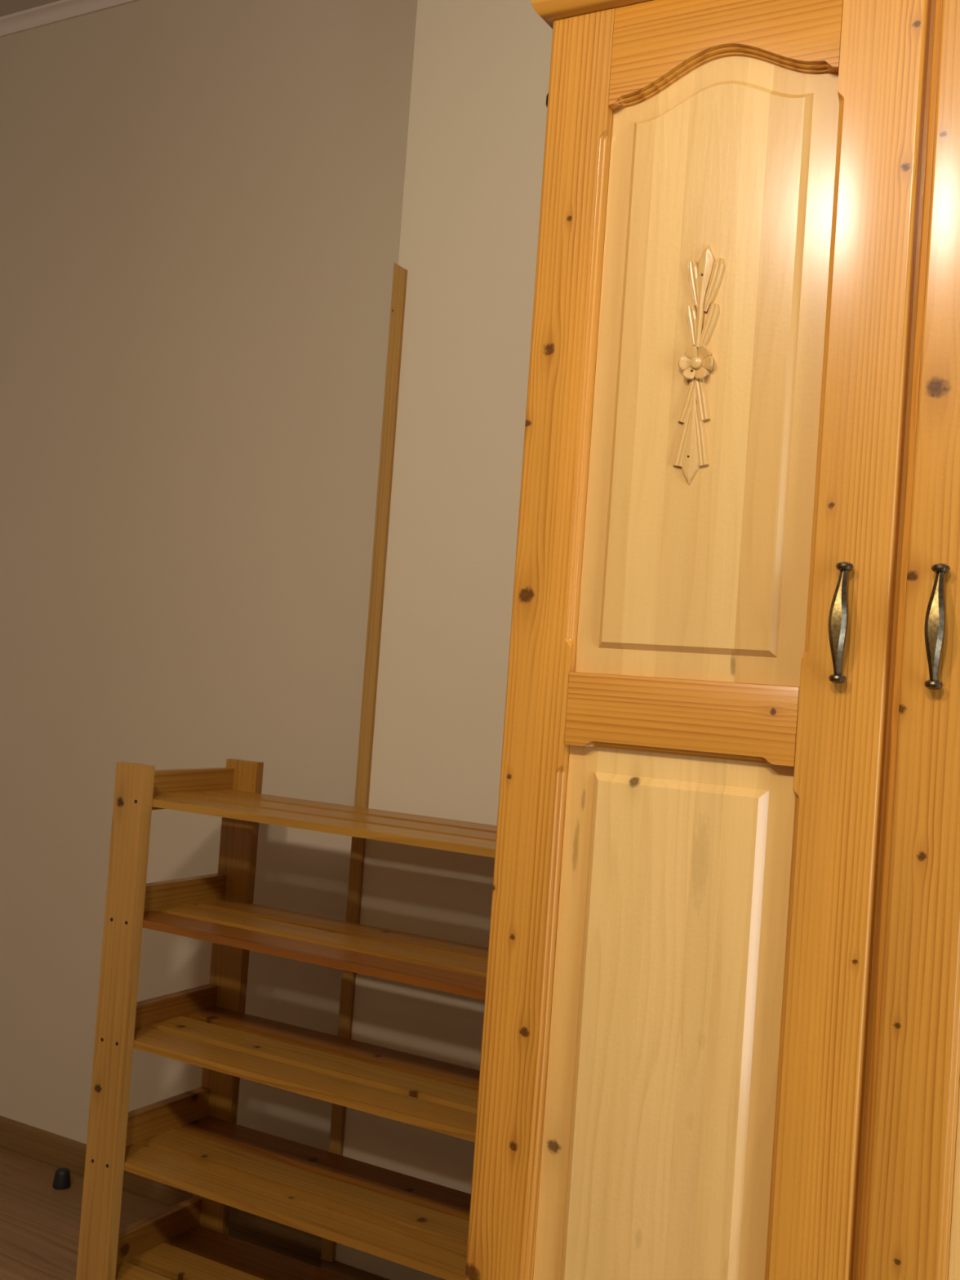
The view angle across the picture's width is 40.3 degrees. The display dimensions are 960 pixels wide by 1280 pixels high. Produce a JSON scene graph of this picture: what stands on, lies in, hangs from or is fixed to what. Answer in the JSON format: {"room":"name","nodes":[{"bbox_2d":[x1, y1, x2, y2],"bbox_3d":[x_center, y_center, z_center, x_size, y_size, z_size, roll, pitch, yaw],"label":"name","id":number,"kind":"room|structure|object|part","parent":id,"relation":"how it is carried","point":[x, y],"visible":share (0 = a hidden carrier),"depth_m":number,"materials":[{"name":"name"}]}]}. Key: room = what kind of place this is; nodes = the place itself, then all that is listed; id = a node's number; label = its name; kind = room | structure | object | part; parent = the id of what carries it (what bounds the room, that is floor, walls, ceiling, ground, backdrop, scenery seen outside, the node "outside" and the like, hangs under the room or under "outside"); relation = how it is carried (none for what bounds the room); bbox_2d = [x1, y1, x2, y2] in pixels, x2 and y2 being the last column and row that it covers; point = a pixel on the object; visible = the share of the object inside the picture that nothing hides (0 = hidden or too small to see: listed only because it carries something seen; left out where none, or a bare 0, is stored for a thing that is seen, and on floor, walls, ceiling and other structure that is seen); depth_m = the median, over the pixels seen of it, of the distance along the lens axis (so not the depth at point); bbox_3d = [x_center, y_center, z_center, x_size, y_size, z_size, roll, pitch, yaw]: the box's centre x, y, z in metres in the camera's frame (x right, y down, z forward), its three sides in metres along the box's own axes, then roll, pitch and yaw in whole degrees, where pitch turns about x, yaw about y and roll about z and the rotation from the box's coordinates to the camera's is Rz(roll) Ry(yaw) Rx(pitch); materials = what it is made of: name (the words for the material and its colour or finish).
{"room":"bedroom","nodes":[
{"label":"bedroom","id":0,"kind":"room"},
{"bbox_2d":[0,0,60,17],"bbox_3d":[-0.878,-1.549,0.385,4.750,0.100,4.414,3,-2,30],"label":"ceiling","id":1,"kind":"structure","parent":0,"point":[6,6],"depth_m":2.96,"materials":[{"name":"paint"}]},
{"bbox_2d":[0,1148,321,1279],"bbox_3d":[-1.062,1.053,0.310,4.750,0.060,4.414,3,-2,30],"label":"floor","id":2,"kind":"structure","parent":0,"point":[40,1222],"depth_m":2.48,"materials":[{"name":"laminate"}]},
{"bbox_2d":[52,1167,71,1189],"bbox_3d":[-0.845,1.088,2.646,0.035,0.035,0.035,3,-2,30],"label":"door stop","id":3,"kind":"object","parent":2,"relation":"on","point":[61,1180],"visible":1,"depth_m":2.63,"materials":[{"name":"black rubber"}]},
{"bbox_2d":[75,758,497,1279],"bbox_3d":[-0.201,0.680,2.056,0.821,0.906,0.291,3,-2,30],"label":"shoe rack","id":4,"kind":"object","parent":2,"relation":"on","point":[192,1141],"visible":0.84,"depth_m":2.12,"materials":[{"name":"brown wood"}]},
{"bbox_3d":[-0.595,0.654,2.125,0.069,0.906,0.017,3,-2,30],"label":"leg","id":5,"kind":"part","parent":4,"relation":"part of","materials":[{"name":"brown wood"}]},
{"bbox_3d":[-0.574,1.029,2.244,0.020,0.062,0.254,3,-2,30],"label":"rail","id":6,"kind":"part","parent":4,"relation":"part of","materials":[{"name":"brown wood"}]},
{"bbox_3d":[-0.560,0.832,2.250,0.020,0.063,0.254,3,-2,30],"label":"rail","id":7,"kind":"part","parent":4,"relation":"part of","materials":[{"name":"brown wood"}]},
{"bbox_3d":[-0.547,0.646,2.255,0.020,0.060,0.254,3,-2,30],"label":"rail","id":8,"kind":"part","parent":4,"relation":"part of","materials":[{"name":"brown wood"}]},
{"bbox_3d":[-0.533,0.449,2.261,0.020,0.064,0.254,3,-2,30],"label":"rail","id":9,"kind":"part","parent":4,"relation":"part of","materials":[{"name":"brown wood"}]},
{"bbox_3d":[-0.519,0.257,2.267,0.020,0.064,0.254,3,-2,30],"label":"rail","id":10,"kind":"part","parent":4,"relation":"part of","materials":[{"name":"brown wood"}]},
{"bbox_3d":[-0.459,0.671,2.361,0.072,0.906,0.018,3,-2,30],"label":"leg","id":11,"kind":"part","parent":4,"relation":"part of","materials":[{"name":"brown wood"}]},
{"bbox_2d":[465,0,959,1279],"bbox_3d":[0.526,0.202,1.536,0.917,1.932,0.561,3,-2,30],"label":"wardrobe","id":12,"kind":"object","parent":2,"relation":"on","point":[720,1040],"visible":1,"depth_m":1.41,"materials":[{"name":"brown wood"}]},
{"bbox_3d":[0.595,-0.732,1.568,0.917,0.056,0.550,3,-2,30],"label":"cornice","id":13,"kind":"part","parent":12,"relation":"part of","materials":[{"name":"brown wood"}]},
{"bbox_3d":[0.220,0.085,1.443,0.267,0.083,0.022,3,-2,30],"label":"rail","id":14,"kind":"part","parent":12,"relation":"part of","materials":[{"name":"brown wood"}]},
{"bbox_3d":[0.274,-0.671,1.465,0.267,0.115,0.022,3,-2,30],"label":"rail","id":15,"kind":"part","parent":12,"relation":"part of","materials":[{"name":"brown wood"}]},
{"bbox_3d":[0.661,0.237,1.776,0.835,1.855,0.006,3,-2,30],"label":"panel","id":16,"kind":"part","parent":12,"relation":"part of","materials":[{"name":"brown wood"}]},
{"bbox_3d":[0.368,-0.018,1.336,0.020,0.125,0.030,3,-2,30],"label":"handle","id":17,"kind":"part","parent":12,"relation":"part of","materials":[{"name":"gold metal"}]},
{"bbox_3d":[0.423,0.171,1.355,0.040,1.778,0.034,3,-2,30],"label":"post","id":18,"kind":"part","parent":12,"relation":"part of","materials":[{"name":"brown wood"}]},
{"bbox_3d":[0.450,-0.014,1.289,0.020,0.125,0.030,3,-2,30],"label":"handle","id":19,"kind":"part","parent":12,"relation":"part of","materials":[{"name":"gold metal"}]},
{"bbox_2d":[0,0,417,1151],"bbox_3d":[-1.036,-0.221,3.015,2.186,2.760,0.150,3,-2,30],"label":"wall","id":20,"kind":"structure","parent":0,"point":[201,201],"depth_m":2.70,"materials":[{"name":"paint"}]},
{"bbox_2d":[0,0,140,37],"bbox_3d":[-0.952,-1.415,2.947,2.086,0.030,0.028,3,-2,30],"label":"trim","id":21,"kind":"structure","parent":20,"relation":"attached to","point":[54,12],"depth_m":2.96,"materials":[{"name":"paint"}]},
{"bbox_2d":[0,1115,322,1261],"bbox_3d":[-1.123,1.062,2.883,2.086,0.062,0.012,3,-2,30],"label":"baseboard","id":22,"kind":"structure","parent":20,"relation":"attached to","point":[33,1143],"depth_m":2.62,"materials":[{"name":"brown wood"}]},
{"bbox_2d":[335,0,552,1279],"bbox_3d":[1.081,-0.108,1.736,2.764,2.760,0.260,3,-2,30],"label":"wall","id":23,"kind":"structure","parent":0,"point":[469,234],"depth_m":2.24,"materials":[{"name":"paint"}]},
{"bbox_2d":[320,1259,389,1279],"bbox_3d":[0.880,1.167,1.606,2.664,0.062,0.012,3,-2,30],"label":"baseboard","id":24,"kind":"structure","parent":23,"relation":"attached to","point":[335,1267],"depth_m":2.24,"materials":[{"name":"brown wood"}]},
{"bbox_2d":[320,262,407,1262],"bbox_3d":[-0.202,0.203,2.290,0.024,1.746,0.011,3,-2,30],"label":"strip","id":25,"kind":"object","parent":23,"relation":"attached to","point":[397,311],"visible":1,"depth_m":2.29,"materials":[{"name":"brown wood"}]}
]}

